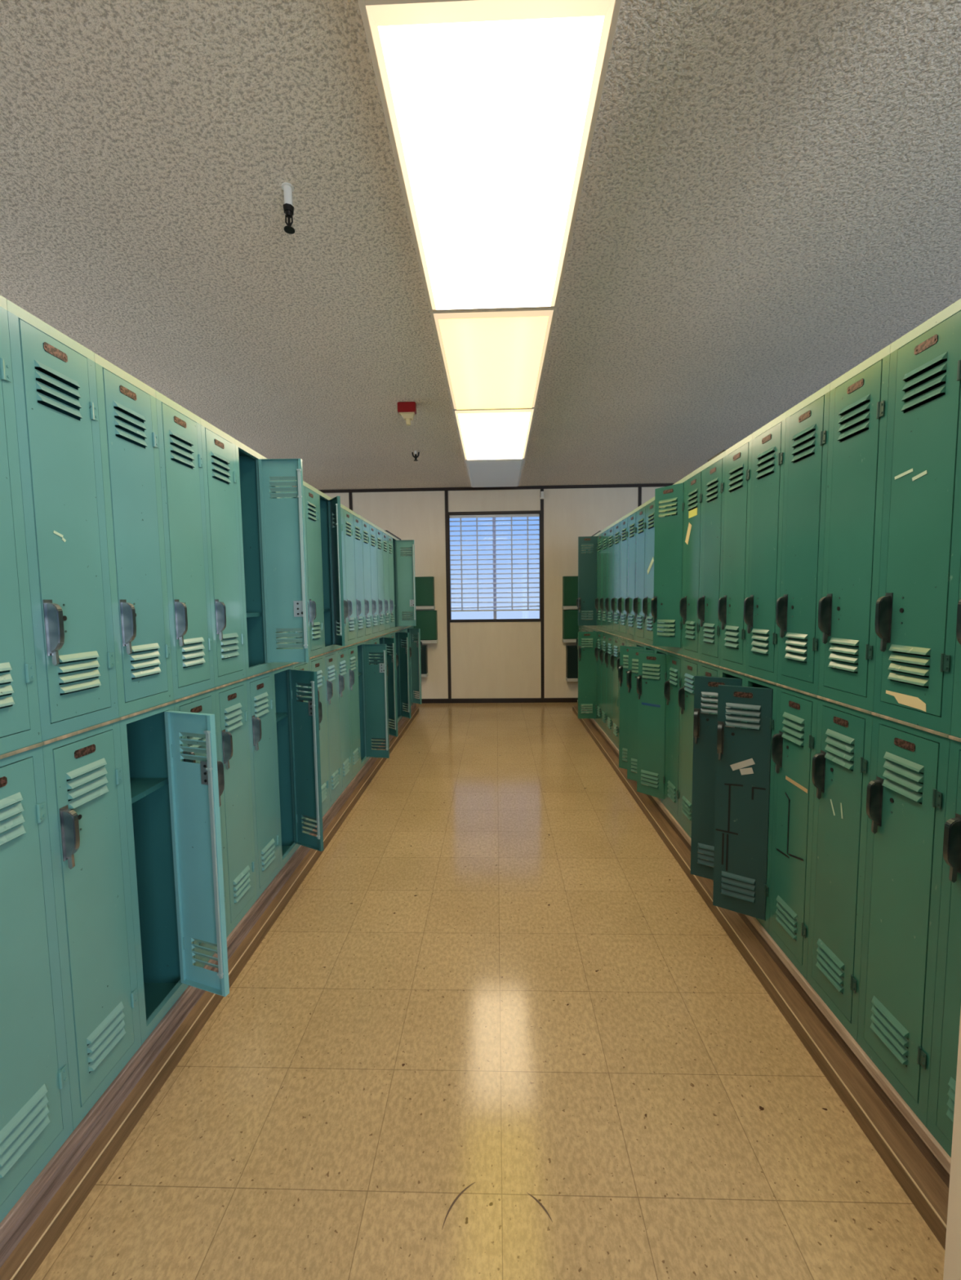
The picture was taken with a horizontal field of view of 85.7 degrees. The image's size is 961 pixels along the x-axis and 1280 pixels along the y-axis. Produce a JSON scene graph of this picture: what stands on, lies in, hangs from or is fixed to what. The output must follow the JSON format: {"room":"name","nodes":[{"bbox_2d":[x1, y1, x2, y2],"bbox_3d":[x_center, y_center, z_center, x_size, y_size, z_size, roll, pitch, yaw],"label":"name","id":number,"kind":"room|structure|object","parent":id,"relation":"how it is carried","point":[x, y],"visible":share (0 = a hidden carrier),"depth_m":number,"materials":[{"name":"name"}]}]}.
{"room":"locker room","nodes":[
{"label":"locker room","id":0,"kind":"room"},
{"bbox_2d":[0,0,960,489],"bbox_3d":[0.043,-1.605,1.889,7.200,0.100,9.220,-1,5,2],"label":"ceiling","id":1,"kind":"structure","parent":0,"point":[770,202],"depth_m":1.92,"materials":[{"name":"white paint"}]},
{"bbox_2d":[281,182,294,234],"bbox_3d":[-0.652,-1.466,1.760,0.040,0.139,0.040,-1,5,2],"label":"sprinkler","id":2,"kind":"object","parent":1,"relation":"attached to","point":[288,209],"visible":1,"depth_m":1.75,"materials":[{"name":"white paint"}]},
{"bbox_2d":[397,401,416,425],"bbox_3d":[-0.524,-1.615,3.701,0.128,0.150,0.060,-1,5,2],"label":"fire alarm","id":3,"kind":"object","parent":1,"relation":"attached to","point":[407,410],"visible":1,"depth_m":3.67,"materials":[{"name":"red plastic"}]},
{"bbox_2d":[357,0,622,311],"bbox_3d":[0.039,-1.499,1.752,0.585,0.088,1.246,-1,5,2],"label":"ceiling light","id":4,"kind":"object","parent":1,"relation":"attached to","point":[491,108],"visible":1,"depth_m":1.45,"materials":[{"name":"white plastic"}]},
{"bbox_2d":[429,307,556,409],"bbox_3d":[0.077,-1.598,2.994,0.585,0.088,1.241,-1,5,2],"label":"ceiling light","id":5,"kind":"object","parent":1,"relation":"attached to","point":[492,358],"visible":0.88,"depth_m":2.79,"materials":[{"name":"beige plastic"}]},
{"bbox_2d":[452,408,536,459],"bbox_3d":[0.115,-1.699,4.265,0.585,0.088,1.301,-1,5,2],"label":"ceiling light","id":6,"kind":"object","parent":1,"relation":"attached to","point":[482,433],"visible":0.86,"depth_m":4.10,"materials":[{"name":"white plastic"}]},
{"bbox_2d":[463,458,525,487],"bbox_3d":[0.152,-1.798,5.518,0.585,0.088,1.206,-1,5,2],"label":"ceiling light","id":7,"kind":"object","parent":1,"relation":"attached to","point":[506,472],"visible":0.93,"depth_m":5.39,"materials":[{"name":"white plastic"}]},
{"bbox_2d":[30,702,945,1279],"bbox_3d":[0.077,1.216,2.111,7.200,0.080,9.220,-1,5,2],"label":"floor","id":8,"kind":"structure","parent":0,"point":[496,973],"depth_m":1.43,"materials":[{"name":"beige tile"}]},
{"bbox_2d":[0,742,73,1222],"bbox_3d":[-1.106,0.682,1.040,0.390,0.908,0.228,-1,5,2],"label":"locker","id":9,"kind":"object","parent":8,"relation":"on","point":[36,1121],"visible":1,"depth_m":1.07,"materials":[{"name":"teal metal"}]},
{"bbox_2d":[0,295,41,754],"bbox_3d":[-1.117,-0.224,0.968,0.390,0.908,0.228,-1,5,2],"label":"locker","id":10,"kind":"object","parent":9,"relation":"on","point":[20,716],"visible":1,"depth_m":1.05,"materials":[{"name":"teal metal"}]},
{"bbox_2d":[41,717,141,1130],"bbox_3d":[-1.099,0.664,1.268,0.390,0.908,0.228,-1,5,2],"label":"locker","id":11,"kind":"object","parent":8,"relation":"on","point":[83,774],"visible":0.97,"depth_m":1.25,"materials":[{"name":"teal metal"}]},
{"bbox_2d":[6,298,119,741],"bbox_3d":[-1.110,-0.242,1.196,0.390,0.908,0.228,-1,5,2],"label":"locker","id":12,"kind":"object","parent":11,"relation":"on","point":[54,375],"visible":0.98,"depth_m":1.18,"materials":[{"name":"teal metal"}]},
{"bbox_2d":[119,700,229,1044],"bbox_3d":[-1.021,0.645,1.493,0.532,0.908,0.228,-1,5,2],"label":"locker","id":13,"kind":"object","parent":8,"relation":"on","point":[172,805],"visible":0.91,"depth_m":1.57,"materials":[{"name":"teal metal"}]},
{"bbox_2d":[93,352,173,716],"bbox_3d":[-1.103,-0.260,1.424,0.390,0.908,0.228,-1,5,2],"label":"locker","id":14,"kind":"object","parent":13,"relation":"on","point":[127,409],"visible":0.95,"depth_m":1.41,"materials":[{"name":"teal metal"}]},
{"bbox_2d":[173,687,227,968],"bbox_3d":[-1.085,0.628,1.723,0.390,0.908,0.228,-1,5,2],"label":"locker","id":15,"kind":"object","parent":8,"relation":"on","point":[204,701],"visible":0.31,"depth_m":1.71,"materials":[{"name":"teal metal"}]},
{"bbox_2d":[155,390,214,699],"bbox_3d":[-1.097,-0.278,1.652,0.390,0.908,0.228,-1,5,2],"label":"locker","id":16,"kind":"object","parent":15,"relation":"on","point":[179,429],"visible":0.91,"depth_m":1.63,"materials":[{"name":"teal metal"}]},
{"bbox_2d":[0,702,418,1279],"bbox_3d":[-1.028,1.005,3.583,0.415,0.137,5.320,-1,5,2],"label":"plinth","id":17,"kind":"object","parent":8,"relation":"on","point":[35,1223],"visible":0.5,"depth_m":1.35,"materials":[{"name":"brown wood"}]},
{"bbox_2d":[336,645,351,793],"bbox_3d":[-1.038,0.501,3.318,0.390,0.908,0.228,-1,5,2],"label":"locker","id":18,"kind":"object","parent":17,"relation":"on","point":[341,653],"visible":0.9,"depth_m":3.30,"materials":[{"name":"teal metal"}]},
{"bbox_2d":[331,497,346,648],"bbox_3d":[-1.049,-0.404,3.246,0.390,0.908,0.228,-1,5,2],"label":"locker","id":19,"kind":"object","parent":18,"relation":"on","point":[341,508],"visible":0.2,"depth_m":3.32,"materials":[{"name":"teal metal"}]},
{"bbox_2d":[346,643,359,781],"bbox_3d":[-1.031,0.483,3.546,0.390,0.908,0.228,-1,5,2],"label":"locker","id":20,"kind":"object","parent":17,"relation":"on","point":[351,649],"visible":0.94,"depth_m":3.53,"materials":[{"name":"teal metal"}]},
{"bbox_2d":[342,504,355,645],"bbox_3d":[-1.042,-0.422,3.474,0.390,0.908,0.228,-1,5,2],"label":"locker","id":21,"kind":"object","parent":20,"relation":"on","point":[348,531],"visible":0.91,"depth_m":3.46,"materials":[{"name":"teal metal"}]},
{"bbox_2d":[364,637,375,759],"bbox_3d":[-1.017,0.447,4.001,0.390,0.908,0.228,-1,5,2],"label":"locker","id":22,"kind":"object","parent":17,"relation":"on","point":[369,641],"visible":0.11,"depth_m":4.00,"materials":[{"name":"teal metal"}]},
{"bbox_2d":[360,515,372,639],"bbox_3d":[-1.028,-0.459,3.930,0.390,0.908,0.228,-1,5,2],"label":"locker","id":23,"kind":"object","parent":22,"relation":"on","point":[364,522],"visible":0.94,"depth_m":3.91,"materials":[{"name":"teal metal"}]},
{"bbox_2d":[355,640,389,769],"bbox_3d":[-0.951,0.464,3.771,0.535,0.908,0.228,-1,5,2],"label":"locker","id":24,"kind":"object","parent":17,"relation":"on","point":[372,682],"visible":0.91,"depth_m":3.84,"materials":[{"name":"teal metal"}]},
{"bbox_2d":[351,511,364,642],"bbox_3d":[-1.035,-0.441,3.702,0.390,0.908,0.228,-1,5,2],"label":"locker","id":25,"kind":"object","parent":24,"relation":"on","point":[357,536],"visible":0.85,"depth_m":3.68,"materials":[{"name":"teal metal"}]},
{"bbox_2d":[372,635,381,749],"bbox_3d":[-1.010,0.429,4.229,0.390,0.908,0.228,-1,5,2],"label":"locker","id":26,"kind":"object","parent":17,"relation":"on","point":[375,639],"visible":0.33,"depth_m":4.19,"materials":[{"name":"teal metal"}]},
{"bbox_2d":[368,521,378,637],"bbox_3d":[-1.021,-0.477,4.157,0.390,0.908,0.228,-1,5,2],"label":"locker","id":27,"kind":"object","parent":26,"relation":"on","point":[372,544],"visible":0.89,"depth_m":4.13,"materials":[{"name":"teal metal"}]},
{"bbox_2d":[378,634,398,741],"bbox_3d":[-0.948,0.410,4.455,0.501,0.908,0.228,-1,5,2],"label":"locker","id":28,"kind":"object","parent":17,"relation":"on","point":[393,660],"visible":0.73,"depth_m":4.46,"materials":[{"name":"teal metal"}]},
{"bbox_2d":[375,525,384,635],"bbox_3d":[-1.014,-0.495,4.385,0.390,0.908,0.228,-1,5,2],"label":"locker","id":29,"kind":"object","parent":28,"relation":"on","point":[378,531],"visible":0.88,"depth_m":4.37,"materials":[{"name":"teal metal"}]},
{"bbox_2d":[214,677,257,936],"bbox_3d":[-1.079,0.610,1.951,0.390,0.908,0.228,-1,5,2],"label":"locker","id":30,"kind":"object","parent":8,"relation":"on","point":[231,698],"visible":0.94,"depth_m":1.93,"materials":[{"name":"teal metal"}]},
{"bbox_2d":[200,417,246,687],"bbox_3d":[-1.090,-0.296,1.879,0.390,0.908,0.228,-1,5,2],"label":"locker","id":31,"kind":"object","parent":30,"relation":"on","point":[218,447],"visible":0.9,"depth_m":1.86,"materials":[{"name":"teal metal"}]},
{"bbox_2d":[246,669,280,898],"bbox_3d":[-1.072,0.592,2.179,0.390,0.908,0.228,-1,5,2],"label":"locker","id":32,"kind":"object","parent":8,"relation":"on","point":[259,686],"visible":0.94,"depth_m":2.16,"materials":[{"name":"teal metal"}]},
{"bbox_2d":[235,439,310,676],"bbox_3d":[-1.009,-0.315,2.109,0.538,0.908,0.236,-1,5,2],"label":"locker","id":33,"kind":"object","parent":32,"relation":"on","point":[272,535],"visible":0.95,"depth_m":2.19,"materials":[{"name":"teal metal"}]},
{"bbox_2d":[271,662,323,869],"bbox_3d":[-0.997,0.573,2.405,0.525,0.908,0.228,-1,5,2],"label":"locker","id":34,"kind":"object","parent":8,"relation":"on","point":[296,723],"visible":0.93,"depth_m":2.46,"materials":[{"name":"teal metal"}]},
{"bbox_2d":[262,455,291,669],"bbox_3d":[-1.076,-0.332,2.335,0.390,0.908,0.228,-1,5,2],"label":"locker","id":35,"kind":"object","parent":34,"relation":"on","point":[273,665],"visible":0.05,"depth_m":2.34,"materials":[{"name":"teal metal"}]},
{"bbox_2d":[292,657,315,845],"bbox_3d":[-1.058,0.555,2.635,0.390,0.908,0.228,-1,5,2],"label":"locker","id":36,"kind":"object","parent":8,"relation":"on","point":[296,665],"visible":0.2,"depth_m":2.62,"materials":[{"name":"teal metal"}]},
{"bbox_2d":[309,653,329,822],"bbox_3d":[-1.051,0.537,2.862,0.390,0.908,0.228,-1,5,2],"label":"locker","id":37,"kind":"object","parent":8,"relation":"on","point":[317,662],"visible":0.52,"depth_m":2.90,"materials":[{"name":"teal metal"}]},
{"bbox_2d":[302,480,324,657],"bbox_3d":[-1.062,-0.368,2.791,0.390,0.908,0.228,-1,5,2],"label":"locker","id":38,"kind":"object","parent":37,"relation":"on","point":[312,537],"visible":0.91,"depth_m":2.78,"materials":[{"name":"teal metal"}]},
{"bbox_2d":[324,648,341,807],"bbox_3d":[-1.044,0.519,3.090,0.390,0.908,0.228,-1,5,2],"label":"locker","id":39,"kind":"object","parent":8,"relation":"on","point":[330,657],"visible":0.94,"depth_m":3.07,"materials":[{"name":"teal metal"}]},
{"bbox_2d":[317,489,348,653],"bbox_3d":[-1.008,-0.387,3.017,0.484,0.908,0.228,-1,5,2],"label":"locker","id":40,"kind":"object","parent":39,"relation":"on","point":[335,608],"visible":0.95,"depth_m":3.07,"materials":[{"name":"teal metal"}]},
{"bbox_2d":[384,632,392,728],"bbox_3d":[-0.997,0.393,4.684,0.390,0.908,0.228,-1,5,2],"label":"locker","id":41,"kind":"object","parent":8,"relation":"on","point":[387,635],"visible":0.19,"depth_m":4.68,"materials":[{"name":"teal metal"}]},
{"bbox_2d":[381,528,389,633],"bbox_3d":[-1.008,-0.513,4.613,0.390,0.908,0.228,-1,5,2],"label":"locker","id":42,"kind":"object","parent":41,"relation":"on","point":[384,542],"visible":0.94,"depth_m":4.59,"materials":[{"name":"teal metal"}]},
{"bbox_2d":[389,631,395,728],"bbox_3d":[-0.990,0.374,4.912,0.390,0.908,0.228,-1,5,2],"label":"locker","id":43,"kind":"object","parent":8,"relation":"on","point":[392,633],"visible":0.14,"depth_m":4.86,"materials":[{"name":"teal metal"}]},
{"bbox_2d":[386,532,394,631],"bbox_3d":[-1.001,-0.531,4.841,0.390,0.908,0.228,-1,5,2],"label":"locker","id":44,"kind":"object","parent":43,"relation":"on","point":[389,539],"visible":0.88,"depth_m":4.81,"materials":[{"name":"teal metal"}]},
{"bbox_2d":[394,629,411,722],"bbox_3d":[-0.927,0.356,5.138,0.501,0.908,0.228,-1,5,2],"label":"locker","id":45,"kind":"object","parent":8,"relation":"on","point":[402,672],"visible":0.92,"depth_m":5.17,"materials":[{"name":"teal metal"}]},
{"bbox_2d":[391,535,416,631],"bbox_3d":[-0.920,-0.550,5.067,0.538,0.908,0.230,-1,5,2],"label":"locker","id":46,"kind":"object","parent":45,"relation":"on","point":[403,567],"visible":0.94,"depth_m":5.15,"materials":[{"name":"teal metal"}]},
{"bbox_2d":[406,626,422,706],"bbox_3d":[-0.904,0.301,5.822,0.506,0.908,0.228,-1,5,2],"label":"locker","id":47,"kind":"object","parent":8,"relation":"on","point":[415,646],"visible":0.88,"depth_m":5.85,"materials":[{"name":"teal metal"}]},
{"bbox_2d":[577,627,596,722],"bbox_3d":[1.224,0.342,5.128,0.538,0.913,0.230,-1,5,2],"label":"locker","id":48,"kind":"object","parent":8,"relation":"on","point":[587,641],"visible":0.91,"depth_m":5.05,"materials":[{"name":"green metal"}]},
{"bbox_2d":[577,533,597,629],"bbox_3d":[1.213,-0.569,5.057,0.537,0.912,0.228,-1,5,2],"label":"locker","id":49,"kind":"object","parent":48,"relation":"on","point":[587,562],"visible":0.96,"depth_m":4.98,"materials":[{"name":"green metal"}]},
{"bbox_2d":[594,629,601,728],"bbox_3d":[1.291,0.359,4.899,0.390,0.913,0.228,-1,5,2],"label":"locker","id":50,"kind":"object","parent":8,"relation":"on","point":[598,647],"visible":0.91,"depth_m":4.91,"materials":[{"name":"green metal"}]},
{"bbox_2d":[595,530,602,630],"bbox_3d":[1.280,-0.551,4.827,0.390,0.912,0.228,-1,5,2],"label":"locker","id":51,"kind":"object","parent":50,"relation":"on","point":[599,534],"visible":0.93,"depth_m":4.83,"materials":[{"name":"green metal"}]},
{"bbox_2d":[599,631,607,733],"bbox_3d":[1.284,0.377,4.671,0.390,0.913,0.228,-1,5,2],"label":"locker","id":52,"kind":"object","parent":8,"relation":"on","point":[604,635],"visible":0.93,"depth_m":4.68,"materials":[{"name":"green metal"}]},
{"bbox_2d":[600,526,608,631],"bbox_3d":[1.273,-0.533,4.600,0.390,0.912,0.228,-1,5,2],"label":"locker","id":53,"kind":"object","parent":52,"relation":"on","point":[605,531],"visible":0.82,"depth_m":4.61,"materials":[{"name":"green metal"}]},
{"bbox_2d":[617,635,626,754],"bbox_3d":[1.264,0.431,3.988,0.390,0.913,0.228,-1,5,2],"label":"locker","id":54,"kind":"object","parent":8,"relation":"on","point":[623,641],"visible":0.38,"depth_m":4.04,"materials":[{"name":"green metal"}]},
{"bbox_2d":[617,513,628,638],"bbox_3d":[1.253,-0.479,3.916,0.390,0.912,0.228,-1,5,2],"label":"locker","id":55,"kind":"object","parent":54,"relation":"on","point":[624,520],"visible":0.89,"depth_m":3.92,"materials":[{"name":"green metal"}]},
{"bbox_2d":[626,638,635,758],"bbox_3d":[1.257,0.449,3.760,0.390,0.913,0.228,-1,5,2],"label":"locker","id":56,"kind":"object","parent":8,"relation":"on","point":[629,642],"visible":0.08,"depth_m":3.74,"materials":[{"name":"green metal"}]},
{"bbox_2d":[624,508,636,640],"bbox_3d":[1.246,-0.461,3.688,0.390,0.912,0.228,-1,5,2],"label":"locker","id":57,"kind":"object","parent":56,"relation":"on","point":[632,539],"visible":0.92,"depth_m":3.69,"materials":[{"name":"green metal"}]},
{"bbox_2d":[636,646,667,806],"bbox_3d":[1.182,0.504,3.079,0.499,0.913,0.228,-1,5,2],"label":"locker","id":58,"kind":"object","parent":8,"relation":"on","point":[651,701],"visible":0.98,"depth_m":3.05,"materials":[{"name":"green metal"}]},
{"bbox_2d":[655,501,670,650],"bbox_3d":[1.225,-0.407,3.005,0.390,0.912,0.228,-1,5,2],"label":"locker","id":59,"kind":"object","parent":58,"relation":"on","point":[659,646],"visible":0.05,"depth_m":2.98,"materials":[{"name":"green metal"}]},
{"bbox_2d":[663,650,682,823],"bbox_3d":[1.230,0.522,2.849,0.390,0.913,0.228,-1,5,2],"label":"locker","id":60,"kind":"object","parent":8,"relation":"on","point":[671,686],"visible":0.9,"depth_m":2.85,"materials":[{"name":"green metal"}]},
{"bbox_2d":[650,476,685,654],"bbox_3d":[1.173,-0.388,2.779,0.482,0.912,0.228,-1,5,2],"label":"locker","id":61,"kind":"object","parent":60,"relation":"on","point":[669,531],"visible":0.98,"depth_m":2.76,"materials":[{"name":"green metal"}]},
{"bbox_2d":[678,654,699,838],"bbox_3d":[1.223,0.540,2.622,0.390,0.913,0.228,-1,5,2],"label":"locker","id":62,"kind":"object","parent":8,"relation":"on","point":[691,666],"visible":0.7,"depth_m":2.65,"materials":[{"name":"green metal"}]},
{"bbox_2d":[680,465,703,659],"bbox_3d":[1.212,-0.370,2.550,0.390,0.912,0.228,-1,5,2],"label":"locker","id":63,"kind":"object","parent":62,"relation":"on","point":[695,480],"visible":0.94,"depth_m":2.55,"materials":[{"name":"green metal"}]},
{"bbox_2d":[698,659,719,862],"bbox_3d":[1.216,0.558,2.394,0.390,0.913,0.228,-1,5,2],"label":"locker","id":64,"kind":"object","parent":8,"relation":"on","point":[707,669],"visible":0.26,"depth_m":2.36,"materials":[{"name":"green metal"}]},
{"bbox_2d":[697,450,725,666],"bbox_3d":[1.205,-0.352,2.322,0.390,0.912,0.228,-1,5,2],"label":"locker","id":65,"kind":"object","parent":64,"relation":"on","point":[713,486],"visible":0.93,"depth_m":2.32,"materials":[{"name":"green metal"}]},
{"bbox_2d":[690,666,745,886],"bbox_3d":[1.143,0.577,2.168,0.522,0.913,0.228,-1,5,2],"label":"locker","id":66,"kind":"object","parent":8,"relation":"on","point":[704,724],"visible":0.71,"depth_m":2.15,"materials":[{"name":"green metal"}]},
{"bbox_2d":[717,433,751,673],"bbox_3d":[1.198,-0.334,2.094,0.390,0.912,0.228,-1,5,2],"label":"locker","id":67,"kind":"object","parent":66,"relation":"on","point":[738,458],"visible":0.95,"depth_m":2.09,"materials":[{"name":"green metal"}]},
{"bbox_2d":[712,673,777,933],"bbox_3d":[1.137,0.595,1.940,0.520,0.913,0.228,-1,5,2],"label":"locker","id":68,"kind":"object","parent":8,"relation":"on","point":[744,763],"visible":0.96,"depth_m":1.90,"materials":[{"name":"green metal"}]},
{"bbox_2d":[743,411,786,683],"bbox_3d":[1.191,-0.316,1.866,0.390,0.912,0.228,-1,5,2],"label":"locker","id":69,"kind":"object","parent":68,"relation":"on","point":[768,442],"visible":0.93,"depth_m":1.86,"materials":[{"name":"green metal"}]},
{"bbox_2d":[572,699,951,1250],"bbox_3d":[1.246,0.984,3.576,0.442,0.123,5.275,-1,5,2],"label":"plinth","id":70,"kind":"object","parent":8,"relation":"on","point":[920,1165],"visible":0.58,"depth_m":1.46,"materials":[{"name":"brown wood"}]},
{"bbox_2d":[604,632,613,741],"bbox_3d":[1.278,0.395,4.444,0.390,0.913,0.228,-1,5,2],"label":"locker","id":71,"kind":"object","parent":70,"relation":"on","point":[610,636],"visible":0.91,"depth_m":4.45,"materials":[{"name":"green metal"}]},
{"bbox_2d":[604,523,613,633],"bbox_3d":[1.266,-0.515,4.372,0.390,0.912,0.228,-1,5,2],"label":"locker","id":72,"kind":"object","parent":71,"relation":"on","point":[611,528],"visible":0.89,"depth_m":4.38,"materials":[{"name":"green metal"}]},
{"bbox_2d":[610,634,619,749],"bbox_3d":[1.271,0.413,4.216,0.390,0.913,0.228,-1,5,2],"label":"locker","id":73,"kind":"object","parent":70,"relation":"on","point":[615,655],"visible":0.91,"depth_m":4.22,"materials":[{"name":"green metal"}]},
{"bbox_2d":[610,518,621,635],"bbox_3d":[1.260,-0.497,4.144,0.390,0.912,0.228,-1,5,2],"label":"locker","id":74,"kind":"object","parent":73,"relation":"on","point":[616,524],"visible":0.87,"depth_m":4.15,"materials":[{"name":"green metal"}]},
{"bbox_2d":[617,640,644,768],"bbox_3d":[1.194,0.468,3.534,0.501,0.913,0.228,-1,5,2],"label":"locker","id":75,"kind":"object","parent":70,"relation":"on","point":[623,669],"visible":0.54,"depth_m":3.55,"materials":[{"name":"green metal"}]},
{"bbox_2d":[632,502,646,643],"bbox_3d":[1.239,-0.443,3.461,0.390,0.912,0.228,-1,5,2],"label":"locker","id":76,"kind":"object","parent":75,"relation":"on","point":[642,509],"visible":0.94,"depth_m":3.46,"materials":[{"name":"green metal"}]},
{"bbox_2d":[626,643,655,786],"bbox_3d":[1.188,0.486,3.307,0.501,0.913,0.228,-1,5,2],"label":"locker","id":77,"kind":"object","parent":70,"relation":"on","point":[632,675],"visible":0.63,"depth_m":3.32,"materials":[{"name":"green metal"}]},
{"bbox_2d":[642,496,655,646],"bbox_3d":[1.232,-0.425,3.233,0.390,0.912,0.228,-1,5,2],"label":"locker","id":78,"kind":"object","parent":77,"relation":"on","point":[650,540],"visible":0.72,"depth_m":3.27,"materials":[{"name":"green metal"}]},
{"bbox_2d":[768,683,817,980],"bbox_3d":[1.195,0.612,1.710,0.390,0.913,0.228,-1,5,2],"label":"locker","id":79,"kind":"object","parent":8,"relation":"on","point":[793,743],"visible":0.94,"depth_m":1.70,"materials":[{"name":"green metal"}]},
{"bbox_2d":[775,382,830,695],"bbox_3d":[1.184,-0.298,1.639,0.390,0.912,0.228,-1,5,2],"label":"locker","id":80,"kind":"object","parent":79,"relation":"on","point":[806,427],"visible":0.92,"depth_m":1.63,"materials":[{"name":"green metal"}]},
{"bbox_2d":[806,695,872,1042],"bbox_3d":[1.189,0.630,1.483,0.390,0.913,0.228,-1,5,2],"label":"locker","id":81,"kind":"object","parent":8,"relation":"on","point":[841,772],"visible":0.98,"depth_m":1.47,"materials":[{"name":"green metal"}]},
{"bbox_2d":[817,344,890,711],"bbox_3d":[1.177,-0.280,1.411,0.390,0.912,0.228,-1,5,2],"label":"locker","id":82,"kind":"object","parent":81,"relation":"on","point":[859,397],"visible":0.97,"depth_m":1.40,"materials":[{"name":"green metal"}]},
{"bbox_2d":[857,711,950,1127],"bbox_3d":[1.182,0.648,1.255,0.390,0.913,0.228,-1,5,2],"label":"locker","id":83,"kind":"object","parent":8,"relation":"on","point":[906,795],"visible":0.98,"depth_m":1.24,"materials":[{"name":"green metal"}]},
{"bbox_2d":[872,298,960,734],"bbox_3d":[1.171,-0.262,1.183,0.390,0.912,0.228,-1,5,2],"label":"locker","id":84,"kind":"object","parent":83,"relation":"on","point":[916,609],"visible":1,"depth_m":1.18,"materials":[{"name":"green metal"}]},
{"bbox_2d":[926,735,960,1157],"bbox_3d":[1.175,0.666,1.027,0.390,0.913,0.228,-1,5,2],"label":"locker","id":85,"kind":"object","parent":8,"relation":"on","point":[947,1002],"visible":1,"depth_m":1.12,"materials":[{"name":"green metal"}]},
{"bbox_2d":[950,567,960,737],"bbox_3d":[1.164,-0.244,0.955,0.390,0.912,0.228,-1,5,2],"label":"locker","id":86,"kind":"object","parent":85,"relation":"on","point":[955,731],"visible":1,"depth_m":1.09,"materials":[{"name":"green metal"}]},
{"bbox_2d":[324,486,663,698],"bbox_3d":[0.199,-0.558,6.644,7.200,2.740,0.100,-1,5,2],"label":"wall","id":87,"kind":"structure","parent":0,"point":[489,660],"depth_m":6.57,"materials":[{"name":"white paint"}]},
{"bbox_2d":[420,644,428,677],"bbox_3d":[-0.839,0.270,6.624,0.318,0.402,0.132,-1,5,2],"label":"wall box","id":88,"kind":"object","parent":87,"relation":"attached to","point":[424,655],"visible":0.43,"depth_m":6.56,"materials":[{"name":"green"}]},
{"bbox_2d":[414,576,435,609],"bbox_3d":[-0.797,-0.593,6.554,0.423,0.408,0.132,-1,5,2],"label":"wall box","id":89,"kind":"object","parent":87,"relation":"attached to","point":[424,585],"visible":0.62,"depth_m":6.49,"materials":[{"name":"green"}]},
{"bbox_2d":[413,609,438,643],"bbox_3d":[-0.777,-0.167,6.588,0.453,0.417,0.132,-1,5,2],"label":"wall box","id":90,"kind":"object","parent":87,"relation":"attached to","point":[426,620],"visible":0.52,"depth_m":6.52,"materials":[{"name":"green metal"}]},
{"bbox_2d":[444,490,451,698],"bbox_3d":[-0.414,-0.557,6.608,0.041,2.644,0.008,-1,5,2],"label":"trim","id":91,"kind":"structure","parent":87,"relation":"attached to","point":[446,491],"depth_m":6.60,"materials":[{"name":"black"}]},
{"bbox_2d":[448,510,540,622],"bbox_3d":[0.182,-0.928,6.606,1.160,1.390,0.107,-1,5,2],"label":"window","id":92,"kind":"structure","parent":87,"relation":"in","point":[533,512],"depth_m":6.59,"materials":[{"name":"black"}]},
{"bbox_2d":[449,513,539,611],"bbox_3d":[0.181,-0.977,6.589,1.132,1.214,0.051,-1,5,2],"label":"window blind","id":93,"kind":"object","parent":92,"relation":"attached to","point":[511,516],"visible":1,"depth_m":6.58,"materials":[{"name":"white plastic"}]},
{"bbox_2d":[318,483,674,493],"bbox_3d":[0.181,-1.900,6.481,7.200,0.038,0.012,-1,5,2],"label":"trim","id":94,"kind":"structure","parent":87,"relation":"attached to","point":[651,484],"depth_m":6.47,"materials":[{"name":"black"}]},
{"bbox_2d":[421,697,577,703],"bbox_3d":[0.214,0.783,6.694,7.200,0.058,0.012,-1,5,2],"label":"baseboard","id":95,"kind":"structure","parent":87,"relation":"attached to","point":[488,700],"depth_m":6.68,"materials":[{"name":"black"}]},
{"bbox_2d":[540,488,544,697],"bbox_3d":[0.785,-0.569,6.571,0.041,2.644,0.008,-1,5,2],"label":"trim","id":96,"kind":"structure","parent":87,"relation":"attached to","point":[541,490],"depth_m":6.57,"materials":[{"name":"black"}]},
{"bbox_2d":[561,609,577,642],"bbox_3d":[1.241,-0.176,6.526,0.406,0.407,0.132,-1,5,2],"label":"wall box","id":97,"kind":"object","parent":87,"relation":"attached to","point":[570,617],"visible":0.42,"depth_m":6.46,"materials":[{"name":"green metal"}]},
{"bbox_2d":[561,576,577,609],"bbox_3d":[1.236,-0.593,6.493,0.406,0.412,0.132,-1,5,2],"label":"wall box","id":98,"kind":"object","parent":87,"relation":"attached to","point":[570,584],"visible":0.45,"depth_m":6.43,"materials":[{"name":"green"}]},
{"bbox_2d":[565,645,577,681],"bbox_3d":[1.270,0.297,6.563,0.360,0.447,0.132,-1,5,2],"label":"wall box","id":99,"kind":"object","parent":87,"relation":"attached to","point":[571,651],"visible":0.43,"depth_m":6.50,"materials":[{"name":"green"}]},
{"bbox_2d":[942,1011,960,1279],"bbox_3d":[0.906,-0.097,0.705,0.170,2.740,0.274,-1,5,2],"label":"trim","id":100,"kind":"structure","parent":0,"point":[952,1265],"depth_m":0.91,"materials":[{"name":"beige"}]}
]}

